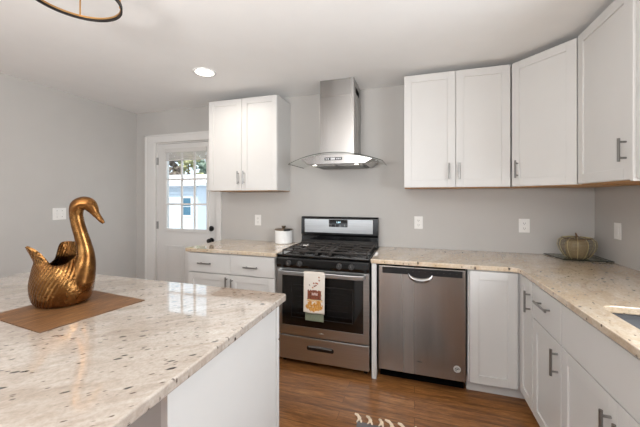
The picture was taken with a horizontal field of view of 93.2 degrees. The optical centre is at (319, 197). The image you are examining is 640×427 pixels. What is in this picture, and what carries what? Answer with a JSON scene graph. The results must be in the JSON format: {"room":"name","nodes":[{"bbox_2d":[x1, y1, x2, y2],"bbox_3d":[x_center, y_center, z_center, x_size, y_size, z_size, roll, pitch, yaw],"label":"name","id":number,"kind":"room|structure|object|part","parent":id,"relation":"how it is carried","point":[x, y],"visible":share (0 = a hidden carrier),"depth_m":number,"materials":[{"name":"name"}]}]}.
{"room":"kitchen","nodes":[
{"label":"kitchen","id":0,"kind":"room"},
{"bbox_2d":[0,73,136,277],"bbox_3d":[-3.384,0.161,0.561,0.100,2.440,6.855,0,0,17],"label":"wall","id":1,"kind":"structure","parent":0,"point":[57,147],"depth_m":3.00,"materials":[{"name":"paint"}]},
{"bbox_2d":[53,208,65,219],"bbox_3d":[-2.566,0.159,2.985,0.016,0.116,0.118,0,0,17],"label":"wall switch","id":2,"kind":"object","parent":1,"relation":"attached to","point":[58,213],"visible":1,"depth_m":2.98,"materials":[{"name":"plastic"}]},
{"bbox_2d":[0,0,614,113],"bbox_3d":[-1.083,-1.109,-0.157,4.919,0.100,7.055,0,0,17],"label":"ceiling","id":3,"kind":"structure","parent":0,"point":[144,60],"depth_m":2.04,"materials":[{"name":"paint"}]},
{"bbox_2d":[36,0,122,21],"bbox_3d":[-1.075,-0.964,1.322,0.356,0.189,0.356,0,0,17],"label":"ceiling light","id":4,"kind":"object","parent":3,"relation":"attached to","point":[78,16],"visible":1,"depth_m":1.46,"materials":[{"name":"brown metal"}]},
{"bbox_3d":[-1.161,-0.953,1.466,0.006,0.144,0.006,0,0,-5],"label":"rod","id":5,"kind":"part","parent":4,"relation":"part of","materials":[{"name":"gold metal"}]},
{"bbox_2d":[192,67,215,76],"bbox_3d":[-0.973,-1.054,2.551,0.188,0.007,0.188,0,0,17],"label":"recessed light","id":6,"kind":"object","parent":3,"relation":"in","point":[200,71],"visible":1,"depth_m":2.55,"materials":[{"name":"plastic"}]},
{"bbox_2d":[137,85,594,278],"bbox_3d":[-0.047,0.186,3.163,4.919,2.490,0.100,0,0,17],"label":"wall","id":7,"kind":"structure","parent":0,"point":[487,219],"depth_m":2.91,"materials":[{"name":"paint"}]},
{"bbox_2d":[145,131,221,279],"bbox_3d":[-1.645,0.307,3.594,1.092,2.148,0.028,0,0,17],"label":"trim","id":8,"kind":"structure","parent":7,"relation":"attached to","point":[150,140],"depth_m":3.72,"materials":[{"name":"paint"}]},
{"bbox_2d":[156,141,215,283],"bbox_3d":[-1.602,0.357,3.594,0.863,2.020,0.107,0,0,17],"label":"door","id":9,"kind":"structure","parent":7,"relation":"in","point":[172,242],"depth_m":3.64,"materials":[{"name":"paint"},{"name":"glass"},{"name":"metal"}]},
{"bbox_3d":[-1.594,0.872,3.603,0.612,0.590,0.006,0,0,17],"label":"raised panel","id":10,"kind":"part","parent":9,"relation":"part of","materials":[{"name":"paint"}]},
{"bbox_2d":[165,146,206,160],"bbox_3d":[-1.593,-0.516,3.582,0.595,0.147,0.016,0,0,17],"label":"window blind","id":11,"kind":"object","parent":9,"relation":"attached to","point":[199,152],"depth_m":3.58,"materials":[{"name":"fabric"}]},
{"bbox_2d":[209,95,289,191],"bbox_3d":[-0.733,-0.524,3.132,0.770,0.917,0.365,0,0,17],"label":"upper cabinet","id":12,"kind":"object","parent":7,"relation":"attached to","point":[249,138],"visible":1,"depth_m":2.99,"materials":[{"name":"paint"}]},
{"bbox_3d":[-0.957,-0.526,3.058,0.382,0.909,0.019,0,0,17],"label":"door","id":13,"kind":"part","parent":12,"relation":"part of","materials":[{"name":"paint"}]},
{"bbox_3d":[-0.725,-0.068,3.159,0.762,0.004,0.305,0,0,17],"label":"panel","id":14,"kind":"part","parent":12,"relation":"part of","materials":[{"name":"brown wood"}]},
{"bbox_3d":[-0.590,-0.526,2.944,0.380,0.909,0.019,0,0,17],"label":"door","id":15,"kind":"part","parent":12,"relation":"part of","materials":[{"name":"paint"}]},
{"bbox_2d":[255,215,260,224],"bbox_3d":[-0.677,0.244,3.302,0.075,0.116,0.008,0,0,17],"label":"wall outlet","id":16,"kind":"object","parent":7,"relation":"attached to","point":[257,217],"visible":1,"depth_m":3.30,"materials":[{"name":"plastic"}]},
{"bbox_2d":[288,77,385,169],"bbox_3d":[0.160,-0.668,2.791,0.853,0.780,0.482,0,0,17],"label":"range hood","id":17,"kind":"object","parent":7,"relation":"attached to","point":[340,107],"visible":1,"depth_m":2.69,"materials":[{"name":"silver metal"}]},
{"bbox_3d":[0.112,-0.333,2.587,0.153,0.024,0.002,0,0,17],"label":"button panel","id":18,"kind":"part","parent":17,"relation":"part of","materials":[{"name":"black plastic"}]},
{"bbox_2d":[414,216,422,228],"bbox_3d":[0.913,0.231,2.806,0.075,0.116,0.008,0,0,17],"label":"wall outlet","id":19,"kind":"object","parent":7,"relation":"attached to","point":[418,220],"visible":1,"depth_m":2.80,"materials":[{"name":"plastic"}]},
{"bbox_2d":[404,64,509,188],"bbox_3d":[1.119,-0.547,2.554,0.782,0.935,0.365,0,0,17],"label":"upper cabinet","id":20,"kind":"object","parent":7,"relation":"attached to","point":[457,123],"visible":1,"depth_m":2.41,"materials":[{"name":"paint"}]},
{"bbox_3d":[0.895,-0.549,2.480,0.394,0.927,0.019,0,0,17],"label":"door","id":21,"kind":"part","parent":20,"relation":"part of","materials":[{"name":"paint"}]},
{"bbox_3d":[1.027,-0.211,2.411,0.013,0.130,0.037,0,0,17],"label":"handle","id":22,"kind":"part","parent":20,"relation":"part of","materials":[{"name":"silver metal"}]},
{"bbox_3d":[1.127,-0.082,2.581,0.774,0.004,0.305,0,0,17],"label":"panel","id":23,"kind":"part","parent":20,"relation":"part of","materials":[{"name":"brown wood"}]},
{"bbox_3d":[1.268,-0.549,2.364,0.380,0.927,0.019,0,0,17],"label":"door","id":24,"kind":"part","parent":20,"relation":"part of","materials":[{"name":"paint"}]},
{"bbox_2d":[519,219,529,232],"bbox_3d":[1.723,0.237,2.553,0.080,0.116,0.008,0,0,17],"label":"wall outlet","id":25,"kind":"object","parent":7,"relation":"attached to","point":[524,224],"visible":1,"depth_m":2.55,"materials":[{"name":"plastic"}]},
{"bbox_2d":[507,38,639,187],"bbox_3d":[1.774,-0.547,2.205,0.669,0.935,0.642,0,0,17],"label":"upper cabinet","id":26,"kind":"object","parent":7,"relation":"attached to","point":[543,85],"visible":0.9,"depth_m":2.09,"materials":[{"name":"paint"}]},
{"bbox_3d":[1.456,-0.211,2.246,0.037,0.130,0.013,0,0,-24],"label":"handle","id":27,"kind":"part","parent":26,"relation":"part of","materials":[{"name":"silver metal"}]},
{"bbox_3d":[1.548,-0.549,2.109,0.019,0.927,0.415,0,0,-24],"label":"door","id":28,"kind":"part","parent":26,"relation":"part of","materials":[{"name":"paint"}]},
{"bbox_3d":[1.774,-0.082,2.204,0.662,0.004,0.636,0,0,17],"label":"panel","id":29,"kind":"part","parent":26,"relation":"part of","materials":[{"name":"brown wood"}]},
{"bbox_2d":[279,357,539,426],"bbox_3d":[-1.098,1.406,-0.204,4.919,0.050,6.955,0,0,17],"label":"floor","id":30,"kind":"structure","parent":0,"point":[311,394],"depth_m":2.05,"materials":[{"name":"brown wood"}]},
{"bbox_2d":[128,306,278,426],"bbox_3d":[-1.084,0.940,1.388,1.643,0.882,0.698,0,0,17],"label":"kitchen island","id":31,"kind":"object","parent":30,"relation":"on","point":[239,387],"visible":0.16,"depth_m":1.14,"materials":[{"name":"paint"}]},
{"bbox_2d":[0,272,285,426],"bbox_3d":[-1.133,0.483,1.256,1.728,0.032,1.002,0,0,17],"label":"island countertop","id":32,"kind":"structure","parent":31,"relation":"on","point":[108,369],"depth_m":0.93,"materials":[{"name":"stone"}]},
{"bbox_2d":[0,290,144,332],"bbox_3d":[-1.051,0.465,1.282,0.398,0.003,0.373,0,0,23],"label":"place mat","id":33,"kind":"object","parent":32,"relation":"on","point":[38,320],"visible":0.69,"depth_m":1.22,"materials":[{"name":"brown wood"}]},
{"bbox_2d":[25,196,104,308],"bbox_3d":[-1.125,0.229,1.325,0.254,0.469,0.229,0,0,34],"label":"planter","id":34,"kind":"object","parent":33,"relation":"on","point":[69,279],"visible":1,"depth_m":1.30,"materials":[{"name":"gold metal"}]},
{"bbox_3d":[-1.122,0.940,1.314,1.614,0.882,0.020,0,0,17],"label":"panel","id":35,"kind":"part","parent":31,"relation":"part of","materials":[{"name":"paint"}]},
{"bbox_3d":[-0.459,0.600,1.549,0.540,0.173,0.019,0,0,17],"label":"drawer","id":36,"kind":"part","parent":31,"relation":"part of","materials":[{"name":"paint"}]},
{"bbox_3d":[-0.329,0.985,1.509,0.268,0.584,0.019,0,0,17],"label":"door","id":37,"kind":"part","parent":31,"relation":"part of","materials":[{"name":"paint"}]},
{"bbox_2d":[188,252,276,292],"bbox_3d":[-0.717,0.940,2.970,0.890,0.882,0.665,0,0,17],"label":"base cabinet","id":38,"kind":"object","parent":30,"relation":"on","point":[248,272],"visible":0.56,"depth_m":2.67,"materials":[{"name":"paint"}]},
{"bbox_3d":[-1.011,0.595,2.761,0.448,0.172,0.019,0,0,17],"label":"drawer","id":39,"kind":"part","parent":38,"relation":"part of","materials":[{"name":"paint"}]},
{"bbox_3d":[-1.011,0.983,2.761,0.448,0.590,0.019,0,0,17],"label":"door","id":40,"kind":"part","parent":38,"relation":"part of","materials":[{"name":"paint"}]},
{"bbox_2d":[185,239,299,256],"bbox_3d":[-0.715,0.483,2.982,0.927,0.032,0.640,0,0,17],"label":"countertop","id":41,"kind":"structure","parent":38,"relation":"on","point":[226,246],"depth_m":2.84,"materials":[{"name":"stone"}]},
{"bbox_2d":[275,225,292,243],"bbox_3d":[-0.374,0.376,3.111,0.188,0.181,0.194,0,0,17],"label":"canister","id":42,"kind":"object","parent":41,"relation":"on","point":[283,235],"visible":1,"depth_m":3.04,"materials":[{"name":"ceramic"}]},
{"bbox_3d":[-0.374,0.324,3.115,0.186,0.016,0.186,0,0,17],"label":"lid","id":43,"kind":"part","parent":42,"relation":"part of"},
{"bbox_3d":[-0.587,0.595,2.629,0.434,0.172,0.019,0,0,17],"label":"drawer","id":44,"kind":"part","parent":38,"relation":"part of","materials":[{"name":"paint"}]},
{"bbox_3d":[-0.587,0.983,2.629,0.434,0.590,0.019,0,0,17],"label":"door","id":45,"kind":"part","parent":38,"relation":"part of","materials":[{"name":"paint"}]},
{"bbox_2d":[276,216,378,373],"bbox_3d":[0.093,0.785,2.691,0.774,1.192,0.692,0,0,17],"label":"gas range","id":46,"kind":"object","parent":30,"relation":"on","point":[342,248],"visible":0.99,"depth_m":2.44,"materials":[{"name":"silver metal"}]},
{"bbox_2d":[303,271,324,321],"bbox_3d":[-0.044,0.779,2.374,0.176,0.394,0.035,0,0,17],"label":"dish towel","id":47,"kind":"object","parent":46,"relation":"hanging from","point":[314,282],"visible":1,"depth_m":2.37,"materials":[{"name":"fabric"}]},
{"bbox_3d":[-0.001,1.203,2.414,0.191,0.014,0.014,0,0,17],"label":"handle","id":48,"kind":"part","parent":46,"relation":"part of","materials":[{"name":"silver metal"}]},
{"bbox_3d":[0.002,0.608,2.398,0.718,0.033,0.078,0,0,17],"label":"handle","id":49,"kind":"part","parent":46,"relation":"part of","materials":[{"name":"metal"}]},
{"bbox_3d":[0.010,0.532,2.426,0.774,0.092,0.044,0,0,17],"label":"control panel","id":50,"kind":"part","parent":46,"relation":"part of","materials":[{"name":"black metal"}]},
{"bbox_3d":[0.012,0.855,2.431,0.766,0.541,0.028,0,0,17],"label":"oven door","id":51,"kind":"part","parent":46,"relation":"part of","materials":[{"name":"metal"}]},
{"bbox_3d":[0.012,1.232,2.431,0.766,0.194,0.028,0,0,17],"label":"storage drawer","id":52,"kind":"part","parent":46,"relation":"part of","materials":[{"name":"metal"}]},
{"bbox_2d":[277,245,378,260],"bbox_3d":[0.102,0.477,2.720,0.774,0.016,0.632,0,0,17],"label":"cooktop","id":53,"kind":"object","parent":46,"relation":"in","point":[285,254],"depth_m":2.50,"materials":[{"name":"black metal"}]},
{"bbox_3d":[0.145,0.535,2.342,0.048,0.048,0.036,0,0,17],"label":"knob","id":54,"kind":"part","parent":46,"relation":"part of","materials":[{"name":"black plastic"}]},
{"bbox_3d":[0.173,0.280,2.963,0.684,0.133,0.007,0,0,17],"label":"steel panel","id":55,"kind":"part","parent":46,"relation":"part of","materials":[{"name":"silver metal"}]},
{"bbox_2d":[372,263,378,378],"bbox_3d":[0.506,0.940,2.607,0.036,0.882,0.629,0,0,17],"label":"cabinet filler","id":56,"kind":"object","parent":30,"relation":"on","point":[375,367],"visible":0.47,"depth_m":2.31,"materials":[{"name":"paint"}]},
{"bbox_2d":[355,413,416,426],"bbox_3d":[0.375,1.371,1.326,0.652,0.019,1.065,0,0,17],"label":"rug","id":57,"kind":"object","parent":30,"relation":"on","point":[359,424],"visible":1,"depth_m":1.84,"materials":[{"name":"fabric"}]},
{"bbox_2d":[378,264,465,388],"bbox_3d":[0.819,0.947,2.481,0.612,0.868,0.625,0,0,17],"label":"dishwasher","id":58,"kind":"object","parent":30,"relation":"on","point":[422,310],"visible":0.99,"depth_m":2.21,"materials":[{"name":"metal"}]},
{"bbox_3d":[0.730,0.591,2.201,0.172,0.061,0.038,0,0,17],"label":"handle","id":59,"kind":"part","parent":58,"relation":"part of","materials":[{"name":"silver metal"}]},
{"bbox_3d":[0.736,0.542,2.205,0.554,0.047,0.004,0,0,17],"label":"control panel","id":60,"kind":"part","parent":58,"relation":"part of","materials":[{"name":"black plastic"}]},
{"bbox_2d":[465,269,524,398],"bbox_3d":[1.612,0.940,2.262,1.013,0.882,0.629,0,0,17],"label":"base cabinet","id":61,"kind":"object","parent":30,"relation":"on","point":[492,297],"visible":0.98,"depth_m":2.08,"materials":[{"name":"paint"}]},
{"bbox_2d":[520,274,533,411],"bbox_3d":[1.620,0.940,1.822,0.734,0.882,0.238,0,0,17],"label":"base cabinet","id":62,"kind":"object","parent":30,"relation":"on","point":[526,286],"visible":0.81,"depth_m":1.91,"materials":[{"name":"paint"}]},
{"bbox_3d":[1.264,0.635,1.849,0.037,0.130,0.013,0,0,17],"label":"handle","id":63,"kind":"part","parent":62,"relation":"part of","materials":[{"name":"silver metal"}]},
{"bbox_2d":[532,283,562,426],"bbox_3d":[1.530,0.940,1.533,0.734,0.882,0.367,0,0,17],"label":"base cabinet","id":64,"kind":"object","parent":30,"relation":"on","point":[547,345],"visible":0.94,"depth_m":1.62,"materials":[{"name":"paint"}]},
{"bbox_3d":[1.197,0.589,1.637,0.037,0.013,0.165,0,0,17],"label":"handle","id":65,"kind":"part","parent":64,"relation":"part of","materials":[{"name":"silver metal"}]},
{"bbox_3d":[1.223,0.609,1.629,0.019,0.200,0.362,0,0,17],"label":"drawer","id":66,"kind":"part","parent":64,"relation":"part of","materials":[{"name":"paint"}]},
{"bbox_3d":[1.153,0.815,1.494,0.037,0.130,0.013,0,0,17],"label":"handle","id":67,"kind":"part","parent":64,"relation":"part of","materials":[{"name":"silver metal"}]},
{"bbox_2d":[561,304,639,426],"bbox_3d":[1.349,0.940,0.951,0.734,0.882,0.850,0,0,17],"label":"base cabinet","id":68,"kind":"object","parent":30,"relation":"on","point":[600,379],"visible":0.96,"depth_m":1.19,"materials":[{"name":"paint"}]},
{"bbox_3d":[1.105,1.001,1.250,0.019,0.572,0.421,0,0,17],"label":"door","id":69,"kind":"part","parent":68,"relation":"part of","materials":[{"name":"paint"}]},
{"bbox_3d":[1.027,0.832,1.091,0.037,0.130,0.013,0,0,17],"label":"handle","id":70,"kind":"part","parent":68,"relation":"part of","materials":[{"name":"silver metal"}]},
{"bbox_3d":[0.979,1.001,0.845,0.019,0.572,0.421,0,0,17],"label":"door","id":71,"kind":"part","parent":68,"relation":"part of","materials":[{"name":"paint"}]},
{"bbox_3d":[1.019,0.940,-0.164,0.698,0.882,1.474,0,0,17],"label":"base cabinet","id":72,"kind":"object","parent":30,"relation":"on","visible":0},
{"bbox_2d":[371,246,639,358],"bbox_3d":[0.853,0.483,0.967,1.690,0.032,3.554,0,0,17],"label":"countertop","id":73,"kind":"structure","parent":72,"relation":"on","point":[594,291],"depth_m":1.79,"materials":[{"name":"stone"}]},
{"bbox_2d":[544,253,614,262],"bbox_3d":[1.978,0.462,2.334,0.352,0.010,0.262,0,0,17],"label":"glass tray","id":74,"kind":"object","parent":73,"relation":"on","point":[544,253],"visible":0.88,"depth_m":2.25,"materials":[{"name":"grey glass"}]},
{"bbox_2d":[557,233,597,258],"bbox_3d":[1.949,0.361,2.299,0.239,0.192,0.239,0,0,17],"label":"pumpkin","id":75,"kind":"object","parent":74,"relation":"on","point":[575,247],"visible":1,"depth_m":2.25,"materials":[{"name":"beige wicker"}]},
{"bbox_2d":[612,313,639,328],"bbox_3d":[1.316,0.600,0.922,0.439,0.202,0.707,0,0,17],"label":"sink","id":76,"kind":"object","parent":73,"relation":"in","point":[634,320],"visible":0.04,"depth_m":1.29,"materials":[{"name":"metal"}]},
{"bbox_2d":[595,185,639,270],"bbox_3d":[1.217,0.161,-0.875,0.100,2.440,6.855,0,0,17],"label":"wall","id":77,"kind":"structure","parent":0,"point":[617,204],"depth_m":2.12,"materials":[{"name":"paint"}]},
{"bbox_2d":[578,0,639,184],"bbox_3d":[1.715,-0.551,1.606,0.425,0.947,0.528,0,0,17],"label":"upper cabinet","id":78,"kind":"object","parent":77,"relation":"attached to","point":[604,45],"depth_m":1.61,"materials":[{"name":"paint"}]},
{"bbox_3d":[1.745,-0.084,1.610,0.365,0.004,0.495,0,0,17],"label":"panel","id":79,"kind":"part","parent":78,"relation":"part of","materials":[{"name":"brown wood"}]},
{"bbox_3d":[1.471,-0.233,1.476,0.037,0.115,0.013,0,0,17],"label":"handle","id":80,"kind":"part","parent":78,"relation":"part of","materials":[{"name":"silver metal"}]},
{"bbox_3d":[1.643,-0.551,1.364,0.380,0.947,0.024,0,0,17],"label":"cabinet filler","id":81,"kind":"part","parent":78,"relation":"part of","materials":[{"name":"white wood"}]},
{"bbox_2d":[614,223,620,239],"bbox_3d":[2.099,0.236,2.137,0.009,0.116,0.075,0,0,17],"label":"wall switch","id":82,"kind":"object","parent":77,"relation":"attached to","point":[617,226],"visible":1,"depth_m":2.13,"materials":[{"name":"plastic"}]},
{"bbox_2d":[637,0,639,178],"bbox_3d":[1.573,-0.549,1.153,0.425,0.935,0.420,0,0,17],"label":"upper cabinet","id":83,"kind":"object","parent":77,"relation":"attached to","point":[638,1],"visible":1,"depth_m":1.39,"materials":[{"name":"paint"}]},
{"label":"outside","id":84,"kind":"structure","parent":0,"visible":0},
{"bbox_3d":[-0.122,2.081,33.171,60.000,0.100,56.745,0,0,17],"label":"ground","id":85,"kind":"structure","parent":84,"visible":0},
{"bbox_2d":[169,153,185,174],"bbox_3d":[-15.558,-1.387,32.213,2.876,6.855,2.881,0,0,17],"label":"tree","id":86,"kind":"object","parent":85,"relation":"on","point":[172,164],"visible":0.18,"depth_m":32.06,"materials":[{"name":"green plant"}]},
{"bbox_2d":[169,174,205,228],"bbox_3d":[-9.033,0.231,20.565,7.100,3.600,6.720,0,0,17],"label":"house","id":87,"kind":"structure","parent":85,"relation":"on","point":[174,185],"depth_m":17.15,"materials":[{"name":"white"}]},
{"bbox_3d":[-7.456,0.501,16.974,0.550,0.960,0.022,0,0,17],"label":"pane","id":88,"kind":"part","parent":87,"relation":"part of","materials":[{"name":"glass"}]},
{"bbox_2d":[174,152,203,174],"bbox_3d":[-19.683,-3.186,45.163,4.699,10.447,4.907,0,0,17],"label":"tree","id":89,"kind":"object","parent":85,"relation":"on","point":[186,163],"visible":0.23,"depth_m":45.13,"materials":[{"name":"green plant"}]},
{"bbox_2d":[192,155,205,173],"bbox_3d":[-21.064,-4.182,54.814,5.362,12.437,5.800,0,0,17],"label":"tree","id":90,"kind":"object","parent":85,"relation":"on","point":[202,164],"visible":0.11,"depth_m":53.12,"materials":[{"name":"green plant"}]}
]}

